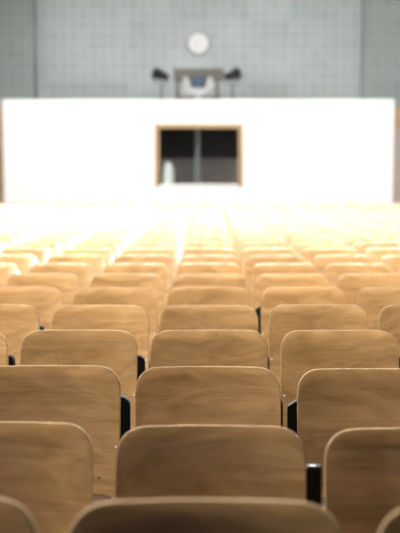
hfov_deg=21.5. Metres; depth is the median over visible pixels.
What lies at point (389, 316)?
seat
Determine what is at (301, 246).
seat
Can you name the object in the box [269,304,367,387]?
seat
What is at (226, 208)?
seat
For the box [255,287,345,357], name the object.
seat
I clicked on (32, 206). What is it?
seat
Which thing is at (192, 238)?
seat
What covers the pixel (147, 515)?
seat
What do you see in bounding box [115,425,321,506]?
seat
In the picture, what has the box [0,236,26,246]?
seat
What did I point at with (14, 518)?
seat
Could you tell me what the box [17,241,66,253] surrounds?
seat
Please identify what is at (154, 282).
seat
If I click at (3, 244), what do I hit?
seat
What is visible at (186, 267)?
seat
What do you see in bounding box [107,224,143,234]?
seat
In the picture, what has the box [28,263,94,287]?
seat
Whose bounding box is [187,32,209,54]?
wall clock
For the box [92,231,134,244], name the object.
seat
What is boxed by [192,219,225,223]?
seat
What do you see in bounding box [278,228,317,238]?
seat
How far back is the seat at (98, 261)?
8.72 m
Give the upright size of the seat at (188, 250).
0.841 m
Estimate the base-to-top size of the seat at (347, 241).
0.841 m
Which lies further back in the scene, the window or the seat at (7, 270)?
the window
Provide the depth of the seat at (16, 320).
5.31 m
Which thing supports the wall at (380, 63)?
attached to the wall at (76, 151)
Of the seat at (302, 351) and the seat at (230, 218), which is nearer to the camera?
the seat at (302, 351)
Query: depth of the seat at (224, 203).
24.00 m
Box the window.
[155,124,242,186]
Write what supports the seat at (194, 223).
on the floor
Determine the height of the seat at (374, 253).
0.841 m
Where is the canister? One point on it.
(167, 170)
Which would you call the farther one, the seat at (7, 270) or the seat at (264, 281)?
the seat at (7, 270)
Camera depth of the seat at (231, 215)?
17.20 m
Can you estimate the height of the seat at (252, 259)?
0.841 m
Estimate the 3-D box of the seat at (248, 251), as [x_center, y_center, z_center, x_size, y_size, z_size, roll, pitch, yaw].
[0.628,0.259,9.380,0.497,0.841,0.586,0,5,1]
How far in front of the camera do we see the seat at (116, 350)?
4.46 m
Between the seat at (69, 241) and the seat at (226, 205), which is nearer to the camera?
the seat at (69, 241)
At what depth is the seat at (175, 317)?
5.31 m
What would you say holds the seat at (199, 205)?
on the floor
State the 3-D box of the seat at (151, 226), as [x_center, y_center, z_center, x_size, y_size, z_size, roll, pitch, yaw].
[-0.432,-0.111,13.639,0.497,0.841,0.586,0,5,0]
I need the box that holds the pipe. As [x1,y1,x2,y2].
[194,129,200,183]
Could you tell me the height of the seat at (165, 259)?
0.841 m
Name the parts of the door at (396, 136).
transom panel, frame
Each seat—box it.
[0,232,38,240]
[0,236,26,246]
[0,241,11,252]
[0,247,54,262]
[0,254,39,272]
[0,263,21,286]
[0,287,63,329]
[0,304,44,365]
[0,333,15,365]
[0,365,130,504]
[0,421,92,532]
[0,497,37,532]
[6,273,80,304]
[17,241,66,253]
[18,205,38,207]
[20,330,144,429]
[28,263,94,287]
[32,236,77,246]
[44,232,86,240]
[46,254,105,274]
[50,305,148,370]
[61,247,114,264]
[69,499,339,532]
[72,287,156,360]
[73,241,122,255]
[83,236,128,248]
[89,273,163,333]
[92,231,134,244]
[100,228,139,238]
[102,263,168,308]
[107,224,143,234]
[113,254,172,291]
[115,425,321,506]
[121,247,175,278]
[129,241,178,267]
[135,236,180,260]
[135,366,282,427]
[140,232,182,253]
[145,228,183,249]
[149,225,185,245]
[149,330,268,369]
[152,221,186,239]
[159,305,259,332]
[166,287,250,307]
[172,274,245,288]
[175,203,195,213]
[176,262,241,275]
[179,254,238,264]
[181,247,235,256]
[184,241,233,248]
[186,236,231,242]
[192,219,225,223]
[192,222,226,226]
[198,205,220,207]
[222,203,243,212]
[223,205,245,216]
[224,208,247,219]
[227,214,256,230]
[229,217,259,234]
[230,219,262,237]
[231,222,265,239]
[232,225,268,243]
[233,228,272,249]
[235,232,277,256]
[237,236,282,265]
[240,241,288,268]
[242,247,296,280]
[246,254,305,292]
[250,263,316,309]
[255,274,329,308]
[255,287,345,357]
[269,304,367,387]
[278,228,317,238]
[281,330,399,427]
[283,232,325,243]
[287,368,399,509]
[289,236,334,248]
[295,241,344,255]
[303,247,357,263]
[312,254,371,274]
[324,263,389,287]
[324,428,399,532]
[337,273,399,304]
[340,236,385,246]
[348,204,367,206]
[351,241,399,253]
[355,287,399,329]
[364,247,399,262]
[378,305,399,357]
[378,509,399,532]
[379,232,399,240]
[379,254,399,272]
[392,236,399,243]
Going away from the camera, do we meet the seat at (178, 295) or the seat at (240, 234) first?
the seat at (178, 295)
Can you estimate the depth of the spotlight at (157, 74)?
25.39 m
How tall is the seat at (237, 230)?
0.841 m
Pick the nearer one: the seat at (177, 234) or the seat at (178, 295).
the seat at (178, 295)
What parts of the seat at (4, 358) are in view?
backrest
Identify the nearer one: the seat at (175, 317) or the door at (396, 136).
the seat at (175, 317)
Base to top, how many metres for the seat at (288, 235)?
0.841 m
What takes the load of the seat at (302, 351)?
on the floor
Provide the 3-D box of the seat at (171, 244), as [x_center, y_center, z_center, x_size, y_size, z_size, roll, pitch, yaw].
[-0.461,0.188,10.240,0.497,0.841,0.586,0,5,1]
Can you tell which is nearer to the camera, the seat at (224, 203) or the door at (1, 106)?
the seat at (224, 203)
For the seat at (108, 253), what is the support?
on the floor
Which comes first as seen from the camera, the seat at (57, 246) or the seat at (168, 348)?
the seat at (168, 348)
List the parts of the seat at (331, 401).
seat panel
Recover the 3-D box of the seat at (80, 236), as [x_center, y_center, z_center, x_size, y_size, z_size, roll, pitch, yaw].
[-1.551,0.036,11.948,0.497,0.841,0.586,0,5,0]
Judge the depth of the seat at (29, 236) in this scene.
12.13 m
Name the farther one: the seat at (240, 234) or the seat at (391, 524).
the seat at (240, 234)
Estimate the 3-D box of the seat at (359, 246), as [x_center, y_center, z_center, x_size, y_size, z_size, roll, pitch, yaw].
[1.736,0.186,10.221,0.497,0.841,0.586,0,5,1]
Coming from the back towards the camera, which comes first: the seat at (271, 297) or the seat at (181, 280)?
the seat at (181, 280)
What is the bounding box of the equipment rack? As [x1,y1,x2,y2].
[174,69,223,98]
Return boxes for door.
[0,105,3,203]
[392,105,399,203]
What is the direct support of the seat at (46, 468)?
on the floor
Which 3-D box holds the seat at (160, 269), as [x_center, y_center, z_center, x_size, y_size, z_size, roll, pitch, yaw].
[-0.483,0.410,7.691,0.497,0.841,0.586,0,5,0]
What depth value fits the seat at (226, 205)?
22.31 m
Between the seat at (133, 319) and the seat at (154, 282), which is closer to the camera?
the seat at (133, 319)
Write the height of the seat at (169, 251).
0.841 m
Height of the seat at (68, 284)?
0.841 m
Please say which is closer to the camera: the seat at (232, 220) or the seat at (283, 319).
the seat at (283, 319)
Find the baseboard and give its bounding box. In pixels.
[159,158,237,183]
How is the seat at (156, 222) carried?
on the floor
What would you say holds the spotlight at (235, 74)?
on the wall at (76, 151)
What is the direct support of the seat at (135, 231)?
on the floor
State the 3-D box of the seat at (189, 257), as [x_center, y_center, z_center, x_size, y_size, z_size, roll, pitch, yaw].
[0.075,0.338,8.536,0.497,0.841,0.586,0,5,0]
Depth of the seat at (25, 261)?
8.73 m
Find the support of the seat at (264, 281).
on the floor
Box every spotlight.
[152,67,168,98]
[224,67,241,98]
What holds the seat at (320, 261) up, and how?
on the floor
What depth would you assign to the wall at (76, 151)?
24.85 m
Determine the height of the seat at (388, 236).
0.841 m
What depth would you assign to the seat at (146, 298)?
6.17 m
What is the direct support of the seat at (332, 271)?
on the floor
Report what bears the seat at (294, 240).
on the floor
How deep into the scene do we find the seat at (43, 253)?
9.58 m
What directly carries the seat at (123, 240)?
on the floor
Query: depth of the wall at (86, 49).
27.21 m
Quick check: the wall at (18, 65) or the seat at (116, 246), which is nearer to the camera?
the seat at (116, 246)
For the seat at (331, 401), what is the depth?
3.60 m
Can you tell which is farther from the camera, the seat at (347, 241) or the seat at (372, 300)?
the seat at (347, 241)
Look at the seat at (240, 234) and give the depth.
12.11 m
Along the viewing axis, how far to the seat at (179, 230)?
12.97 m
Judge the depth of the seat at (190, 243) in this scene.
10.41 m
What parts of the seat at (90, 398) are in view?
seat panel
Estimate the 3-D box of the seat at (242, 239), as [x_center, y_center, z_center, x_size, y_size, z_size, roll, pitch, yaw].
[0.645,0.113,11.080,0.497,0.841,0.586,0,5,1]
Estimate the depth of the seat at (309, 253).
9.55 m
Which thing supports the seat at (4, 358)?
on the floor
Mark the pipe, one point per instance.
(197, 156)
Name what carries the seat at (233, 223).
on the floor
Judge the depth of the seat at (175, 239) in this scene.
11.27 m
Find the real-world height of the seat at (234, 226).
0.841 m
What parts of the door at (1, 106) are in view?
transom panel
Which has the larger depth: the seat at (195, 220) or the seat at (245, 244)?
the seat at (195, 220)
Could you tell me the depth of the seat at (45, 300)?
6.17 m
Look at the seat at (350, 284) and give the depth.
7.00 m
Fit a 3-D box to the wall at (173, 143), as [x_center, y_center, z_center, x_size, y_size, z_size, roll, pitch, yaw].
[-0.028,-2.452,27.156,8.961,3.128,0.050,0,5,0]
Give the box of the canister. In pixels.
[162,161,173,183]
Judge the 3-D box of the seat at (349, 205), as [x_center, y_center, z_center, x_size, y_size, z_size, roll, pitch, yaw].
[3.495,-0.934,22.952,0.497,0.841,0.586,0,5,0]
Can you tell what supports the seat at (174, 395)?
on the floor
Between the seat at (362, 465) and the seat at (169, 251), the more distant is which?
the seat at (169, 251)
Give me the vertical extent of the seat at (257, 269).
0.841 m
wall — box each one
[0,0,36,104]
[3,99,393,210]
[36,0,361,98]
[159,129,237,157]
[361,0,399,104]
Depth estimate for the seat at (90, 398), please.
3.61 m
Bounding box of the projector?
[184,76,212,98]
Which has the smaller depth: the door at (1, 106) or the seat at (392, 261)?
the seat at (392, 261)
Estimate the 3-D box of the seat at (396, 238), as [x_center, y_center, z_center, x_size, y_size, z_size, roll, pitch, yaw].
[2.292,0.110,11.066,0.497,0.841,0.586,0,5,1]
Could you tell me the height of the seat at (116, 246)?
0.841 m
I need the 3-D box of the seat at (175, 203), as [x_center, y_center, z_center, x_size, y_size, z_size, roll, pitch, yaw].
[-0.347,-1.013,23.834,0.497,0.841,0.586,0,5,0]

